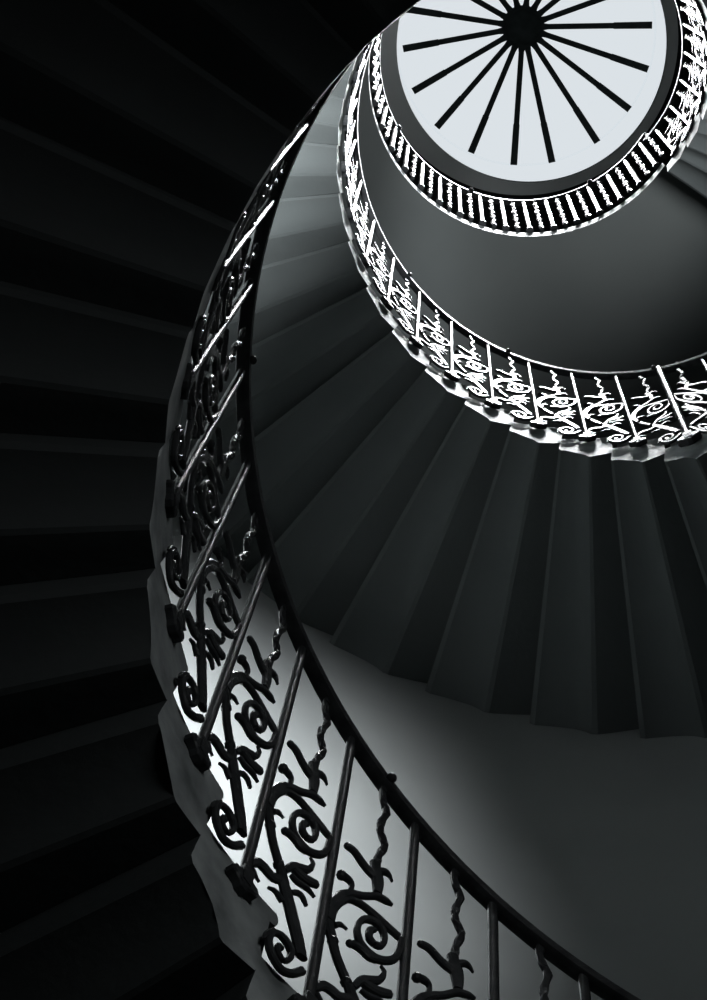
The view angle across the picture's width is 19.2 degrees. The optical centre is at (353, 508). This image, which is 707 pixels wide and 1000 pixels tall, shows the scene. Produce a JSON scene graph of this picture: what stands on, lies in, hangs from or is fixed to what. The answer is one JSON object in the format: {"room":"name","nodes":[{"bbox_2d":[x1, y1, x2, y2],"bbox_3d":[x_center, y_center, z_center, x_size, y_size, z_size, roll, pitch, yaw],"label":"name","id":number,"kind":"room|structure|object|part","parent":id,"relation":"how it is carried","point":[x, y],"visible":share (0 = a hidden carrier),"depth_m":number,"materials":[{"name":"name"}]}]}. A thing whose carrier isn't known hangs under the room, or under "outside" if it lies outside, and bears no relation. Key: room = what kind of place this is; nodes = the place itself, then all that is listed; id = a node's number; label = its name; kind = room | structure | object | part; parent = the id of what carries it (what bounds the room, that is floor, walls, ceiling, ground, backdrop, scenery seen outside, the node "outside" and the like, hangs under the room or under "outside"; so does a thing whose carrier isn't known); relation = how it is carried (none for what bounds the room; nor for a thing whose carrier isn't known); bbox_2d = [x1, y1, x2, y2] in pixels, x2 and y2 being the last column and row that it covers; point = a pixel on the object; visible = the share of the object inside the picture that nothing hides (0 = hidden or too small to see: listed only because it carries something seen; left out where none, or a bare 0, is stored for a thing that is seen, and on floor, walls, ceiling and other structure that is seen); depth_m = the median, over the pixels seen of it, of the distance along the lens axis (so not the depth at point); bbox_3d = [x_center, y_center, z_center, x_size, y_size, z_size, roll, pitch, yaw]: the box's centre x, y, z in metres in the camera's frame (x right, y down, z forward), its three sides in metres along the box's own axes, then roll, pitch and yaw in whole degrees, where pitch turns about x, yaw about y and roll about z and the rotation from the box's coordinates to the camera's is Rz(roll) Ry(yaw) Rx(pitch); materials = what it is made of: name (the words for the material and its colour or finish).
{"room":"spiral stairwell","nodes":[
{"label":"spiral stairwell","id":0,"kind":"room"},
{"bbox_2d":[161,407,706,999],"bbox_3d":[0.824,-1.014,7.150,5.640,17.340,5.640,1,-73,2],"label":"wall","id":1,"kind":"structure","parent":0,"point":[599,842],"depth_m":7.85,"materials":[{"name":"paint"}]},
{"bbox_2d":[169,0,706,738],"bbox_3d":[0.956,-1.915,10.174,4.800,4.952,4.800,1,-73,2],"label":"spiral staircase","id":2,"kind":"structure","parent":1,"relation":"attached to","point":[456,546],"depth_m":9.07,"materials":[{"name":"paint"}]},
{"bbox_2d":[341,0,706,447],"bbox_3d":[0.978,-2.026,10.851,1.996,6.069,2.107,1,-73,2],"label":"stair railing","id":3,"kind":"object","parent":2,"relation":"on","point":[350,147],"visible":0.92,"depth_m":9.70,"materials":[{"name":"metal"}]},
{"bbox_3d":[-0.032,-1.818,10.269,0.024,0.734,0.191,2,-73,2],"label":"scroll panel","id":4,"kind":"part","parent":3,"relation":"part of","materials":[{"name":"paint"}]},
{"bbox_3d":[-0.021,-1.579,10.143,0.024,0.734,0.191,-9,-74,5],"label":"scroll panel","id":5,"kind":"part","parent":3,"relation":"part of","materials":[{"name":"paint"}]},
{"bbox_3d":[-0.007,-2.057,10.393,0.024,0.734,0.191,12,-73,-1],"label":"scroll panel","id":6,"kind":"part","parent":3,"relation":"part of","materials":[{"name":"paint"}]},
{"bbox_2d":[351,156,355,179],"bbox_3d":[-0.004,-1.706,10.549,0.015,0.120,0.127,-9,-74,5],"label":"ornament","id":7,"kind":"object","parent":3,"relation":"on","point":[352,163],"depth_m":10.56,"materials":[{"name":"paint"}]},
{"bbox_3d":[0.027,-1.347,10.014,0.024,0.734,0.191,-20,-75,8],"label":"scroll panel","id":8,"kind":"part","parent":3,"relation":"part of","materials":[{"name":"paint"}]},
{"bbox_3d":[0.055,-2.292,10.516,0.024,0.734,0.191,23,-74,-4],"label":"scroll panel","id":9,"kind":"part","parent":3,"relation":"part of","materials":[{"name":"paint"}]},
{"bbox_2d":[357,199,367,222],"bbox_3d":[0.043,-1.474,10.420,0.015,0.120,0.127,-20,-75,8],"label":"ornament","id":10,"kind":"object","parent":3,"relation":"on","point":[360,206],"depth_m":10.43,"materials":[{"name":"paint"}]},
{"bbox_3d":[0.109,-1.127,9.880,0.024,0.734,0.191,-31,-77,11],"label":"scroll panel","id":11,"kind":"part","parent":3,"relation":"part of","materials":[{"name":"paint"}]},
{"bbox_2d":[372,241,386,262],"bbox_3d":[0.124,-1.254,10.286,0.015,0.120,0.127,-31,-77,11],"label":"ornament","id":12,"kind":"object","parent":3,"relation":"on","point":[380,254],"depth_m":10.30,"materials":[{"name":"paint"}]},
{"bbox_2d":[394,280,411,298],"bbox_3d":[0.237,-1.053,10.144,0.015,0.120,0.127,-42,-79,13],"label":"ornament","id":13,"kind":"object","parent":3,"relation":"on","point":[407,295],"depth_m":10.16,"materials":[{"name":"paint"}]},
{"bbox_3d":[0.223,-0.927,9.739,0.024,0.734,0.191,-42,-79,13],"label":"scroll panel","id":14,"kind":"part","parent":3,"relation":"part of","materials":[{"name":"paint"}]},
{"bbox_2d":[422,315,443,330],"bbox_3d":[0.376,-0.877,9.995,0.127,0.120,0.015,35,-75,-8],"label":"ornament","id":15,"kind":"object","parent":3,"relation":"on","point":[435,325],"depth_m":10.01,"materials":[{"name":"paint"}]},
{"bbox_3d":[0.363,-0.752,9.589,0.191,0.734,0.024,35,-75,-8],"label":"scroll panel","id":16,"kind":"part","parent":3,"relation":"part of","materials":[{"name":"paint"}]},
{"bbox_2d":[456,345,479,357],"bbox_3d":[0.536,-0.729,9.835,0.127,0.120,0.015,24,-74,-5],"label":"ornament","id":17,"kind":"object","parent":3,"relation":"on","point":[471,353],"depth_m":9.85,"materials":[{"name":"paint"}]},
{"bbox_3d":[0.524,-0.605,9.429,0.191,0.734,0.024,25,-74,-5],"label":"scroll panel","id":18,"kind":"part","parent":3,"relation":"part of","materials":[{"name":"paint"}]},
{"bbox_2d":[495,369,520,378],"bbox_3d":[0.712,-0.614,9.666,0.127,0.120,0.015,14,-73,-2],"label":"ornament","id":19,"kind":"object","parent":3,"relation":"on","point":[511,374],"depth_m":9.69,"materials":[{"name":"paint"}]},
{"bbox_3d":[0.701,-0.491,9.259,0.191,0.734,0.024,14,-73,-2],"label":"scroll panel","id":20,"kind":"part","parent":3,"relation":"part of","materials":[{"name":"paint"}]},
{"bbox_2d":[537,386,564,393],"bbox_3d":[0.896,-0.533,9.486,0.127,0.120,0.015,3,-73,2],"label":"ornament","id":21,"kind":"object","parent":3,"relation":"on","point":[555,389],"depth_m":9.50,"materials":[{"name":"paint"}]},
{"bbox_3d":[0.885,-0.411,9.079,0.191,0.734,0.024,3,-73,1],"label":"scroll panel","id":22,"kind":"part","parent":3,"relation":"part of","materials":[{"name":"paint"}]},
{"bbox_2d":[583,393,610,400],"bbox_3d":[1.082,-0.488,9.295,0.127,0.120,0.015,-7,-74,5],"label":"ornament","id":23,"kind":"object","parent":3,"relation":"on","point":[601,396],"depth_m":9.31,"materials":[{"name":"paint"}]},
{"bbox_3d":[1.071,-0.367,8.887,0.191,0.734,0.024,-7,-74,5],"label":"scroll panel","id":24,"kind":"part","parent":3,"relation":"part of","materials":[{"name":"paint"}]},
{"bbox_2d":[630,391,657,401],"bbox_3d":[1.262,-0.479,9.094,0.127,0.120,0.015,-18,-75,8],"label":"ornament","id":25,"kind":"object","parent":3,"relation":"on","point":[649,395],"depth_m":9.10,"materials":[{"name":"paint"}]},
{"bbox_3d":[1.250,-0.359,8.686,0.191,0.734,0.024,-18,-75,8],"label":"scroll panel","id":26,"kind":"part","parent":3,"relation":"part of","materials":[{"name":"paint"}]},
{"bbox_2d":[665,117,673,134],"bbox_3d":[1.988,-2.401,13.174,0.015,0.120,0.122,22,-74,-4],"label":"ornament","id":27,"kind":"object","parent":3,"relation":"on","point":[671,123],"depth_m":13.19,"materials":[{"name":"paint"}]},
{"bbox_3d":[1.347,-0.454,8.846,0.032,1.180,0.045,-24,-76,9],"label":"newel post","id":28,"kind":"part","parent":3,"relation":"part of","materials":[{"name":"metal"}]},
{"bbox_3d":[1.973,-2.285,12.765,0.024,0.734,0.184,23,-74,-4],"label":"scroll panel","id":29,"kind":"part","parent":3,"relation":"part of","materials":[{"name":"paint"}]},
{"bbox_2d":[679,91,684,109],"bbox_3d":[2.034,-2.518,12.944,0.015,0.120,0.122,12,-73,-1],"label":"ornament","id":30,"kind":"object","parent":3,"relation":"on","point":[683,96],"depth_m":12.97,"materials":[{"name":"paint"}]},
{"bbox_2d":[685,5,691,24],"bbox_3d":[1.962,-2.886,12.257,0.015,0.120,0.122,-20,-75,8],"label":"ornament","id":31,"kind":"object","parent":3,"relation":"on","point":[686,8],"depth_m":12.27,"materials":[{"name":"paint"}]},
{"bbox_2d":[688,63,691,82],"bbox_3d":[2.046,-2.642,12.713,0.015,0.120,0.122,1,-73,2],"label":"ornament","id":32,"kind":"object","parent":3,"relation":"on","point":[690,66],"depth_m":12.74,"materials":[{"name":"paint"}]},
{"bbox_3d":[1.427,-0.420,8.585,0.191,0.852,0.024,-31,-77,11],"label":"scroll panel","id":33,"kind":"part","parent":3,"relation":"part of","materials":[{"name":"paint"}]},
{"bbox_3d":[2.018,-2.402,12.535,0.024,0.734,0.184,12,-73,-1],"label":"scroll panel","id":34,"kind":"part","parent":3,"relation":"part of","materials":[{"name":"paint"}]},
{"bbox_2d":[677,381,706,387],"bbox_3d":[1.449,-0.535,8.957,0.126,0.246,0.015,-31,-77,11],"label":"ornament","id":35,"kind":"object","parent":3,"relation":"on","point":[686,384],"depth_m":8.93,"materials":[{"name":"paint"}]},
{"bbox_2d":[690,34,694,53],"bbox_3d":[2.022,-2.767,12.483,0.015,0.120,0.122,-9,-74,5],"label":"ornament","id":36,"kind":"object","parent":3,"relation":"on","point":[691,35],"depth_m":12.50,"materials":[{"name":"paint"}]},
{"bbox_3d":[1.942,-2.770,11.848,0.024,0.734,0.184,-19,-75,8],"label":"scroll panel","id":37,"kind":"part","parent":3,"relation":"part of","materials":[{"name":"paint"}]},
{"bbox_3d":[2.028,-2.526,12.304,0.024,0.734,0.184,2,-73,2],"label":"scroll panel","id":38,"kind":"part","parent":3,"relation":"part of","materials":[{"name":"paint"}]},
{"bbox_3d":[2.003,-2.651,12.075,0.024,0.734,0.184,-9,-74,5],"label":"scroll panel","id":39,"kind":"part","parent":3,"relation":"part of","materials":[{"name":"paint"}]},
{"bbox_2d":[373,0,677,194],"bbox_3d":[1.264,-3.447,15.491,2.250,0.060,2.250,1,-73,2],"label":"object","id":40,"kind":"structure","parent":1,"relation":"attached to","point":[412,130],"depth_m":15.66,"materials":[{"name":"paint"}]},
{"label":"window","id":41,"kind":"structure","parent":1,"relation":"in","visible":0},
{"bbox_2d":[402,0,651,164],"bbox_3d":[1.378,-3.729,16.682,1.982,0.190,1.984,1,-73,2],"label":"window frame","id":42,"kind":"structure","parent":41,"relation":"attached to","point":[522,28],"depth_m":16.72,"materials":[{"name":"paint"}]},
{"bbox_2d":[339,51,706,438],"bbox_3d":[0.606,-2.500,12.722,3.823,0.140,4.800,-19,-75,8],"label":"stair railing","id":43,"kind":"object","parent":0,"point":[624,288],"depth_m":12.95,"materials":[{"name":"paint"}]},
{"bbox_2d":[369,0,706,232],"bbox_3d":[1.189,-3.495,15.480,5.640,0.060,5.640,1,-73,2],"label":"stair railing","id":44,"kind":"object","parent":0,"point":[640,173],"depth_m":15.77,"materials":[{"name":"metal"}]},
{"bbox_3d":[0.455,1.488,-1.248,5.640,0.200,5.640,1,-73,2],"label":"floor","id":45,"kind":"structure","parent":0,"visible":0},
{"bbox_2d":[0,0,419,999],"bbox_3d":[0.656,0.122,3.336,4.800,9.520,4.800,1,-73,2],"label":"spiral staircase","id":46,"kind":"structure","parent":45,"relation":"on","point":[137,137],"depth_m":3.95,"materials":[{"name":"paint"}]},
{"bbox_2d":[164,44,706,999],"bbox_3d":[0.692,-0.090,4.051,2.101,10.671,2.109,5,-73,1],"label":"stair railing","id":47,"kind":"object","parent":46,"relation":"on","point":[259,216],"visible":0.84,"depth_m":4.17,"materials":[{"name":"metal"}]},
{"bbox_3d":[-0.322,0.008,4.239,0.038,0.680,0.185,-7,-74,5],"label":"scroll panel","id":48,"kind":"part","parent":47,"relation":"part of","materials":[{"name":"paint"}]},
{"bbox_3d":[-0.321,-0.223,4.358,0.036,0.680,0.184,3,-73,2],"label":"scroll panel","id":49,"kind":"part","parent":47,"relation":"part of","materials":[{"name":"paint"}]},
{"bbox_3d":[-0.288,0.236,4.117,0.040,0.680,0.185,-17,-75,7],"label":"scroll panel","id":50,"kind":"part","parent":47,"relation":"part of","materials":[{"name":"paint"}]},
{"bbox_3d":[-0.285,-0.448,4.476,0.033,0.680,0.188,13,-73,-1],"label":"scroll panel","id":51,"kind":"part","parent":47,"relation":"part of","materials":[{"name":"paint"}]},
{"bbox_2d":[215,427,229,480],"bbox_3d":[-0.294,-0.111,4.613,0.017,0.112,0.122,-8,-74,5],"label":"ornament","id":52,"kind":"object","parent":47,"relation":"on","point":[222,459],"depth_m":4.63,"materials":[{"name":"paint"}]},
{"bbox_2d":[220,328,228,380],"bbox_3d":[-0.294,-0.340,4.732,0.017,0.112,0.122,2,-73,2],"label":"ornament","id":53,"kind":"object","parent":47,"relation":"on","point":[224,362],"depth_m":4.74,"materials":[{"name":"paint"}]},
{"bbox_2d":[222,530,245,583],"bbox_3d":[-0.261,0.114,4.491,0.018,0.112,0.122,-18,-75,8],"label":"ornament","id":54,"kind":"object","parent":47,"relation":"on","point":[235,562],"depth_m":4.50,"materials":[{"name":"paint"}]},
{"bbox_3d":[-0.219,0.453,3.992,0.040,0.680,0.185,-28,-77,10],"label":"scroll panel","id":55,"kind":"part","parent":47,"relation":"part of","materials":[{"name":"paint"}]},
{"bbox_2d":[238,237,250,288],"bbox_3d":[-0.259,-0.564,4.851,0.016,0.112,0.124,13,-73,-1],"label":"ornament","id":56,"kind":"object","parent":47,"relation":"on","point":[242,265],"depth_m":4.86,"materials":[{"name":"paint"}]},
{"bbox_3d":[-0.215,-0.673,4.599,0.030,0.680,0.188,23,-74,-4],"label":"scroll panel","id":57,"kind":"part","parent":47,"relation":"part of","materials":[{"name":"paint"}]},
{"bbox_2d":[246,636,278,688],"bbox_3d":[-0.194,0.329,4.364,0.018,0.112,0.122,-29,-77,10],"label":"ornament","id":58,"kind":"object","parent":47,"relation":"on","point":[264,666],"depth_m":4.38,"materials":[{"name":"paint"}]},
{"bbox_2d":[266,153,286,199],"bbox_3d":[-0.190,-0.788,4.974,0.016,0.112,0.124,23,-74,-4],"label":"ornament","id":59,"kind":"object","parent":47,"relation":"on","point":[274,179],"depth_m":4.98,"materials":[{"name":"paint"}]},
{"bbox_3d":[-0.120,0.654,3.860,0.040,0.680,0.185,-38,-79,12],"label":"scroll panel","id":60,"kind":"part","parent":47,"relation":"part of","materials":[{"name":"paint"}]},
{"bbox_3d":[-0.114,-0.883,4.724,0.029,0.680,0.187,34,-75,-7],"label":"scroll panel","id":61,"kind":"part","parent":47,"relation":"part of","materials":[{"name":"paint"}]},
{"bbox_2d":[287,740,327,792],"bbox_3d":[-0.097,0.529,4.232,0.018,0.112,0.122,-39,-79,13],"label":"ornament","id":62,"kind":"object","parent":47,"relation":"on","point":[311,770],"depth_m":4.25,"materials":[{"name":"paint"}]},
{"bbox_3d":[0.006,0.834,3.720,0.185,0.680,0.040,39,-76,-9],"label":"scroll panel","id":63,"kind":"part","parent":47,"relation":"part of","materials":[{"name":"paint"}]},
{"bbox_2d":[344,842,392,893],"bbox_3d":[0.026,0.708,4.092,0.122,0.112,0.018,38,-75,-8],"label":"ornament","id":64,"kind":"object","parent":47,"relation":"on","point":[374,870],"depth_m":4.11,"materials":[{"name":"paint"}]},
{"bbox_3d":[0.153,0.989,3.572,0.185,0.680,0.040,29,-74,-6],"label":"scroll panel","id":65,"kind":"part","parent":47,"relation":"part of","materials":[{"name":"paint"}]},
{"bbox_2d":[417,940,473,988],"bbox_3d":[0.171,0.863,3.944,0.122,0.112,0.018,28,-74,-6],"label":"ornament","id":66,"kind":"object","parent":47,"relation":"on","point":[453,965],"depth_m":3.96,"materials":[{"name":"paint"}]}
]}

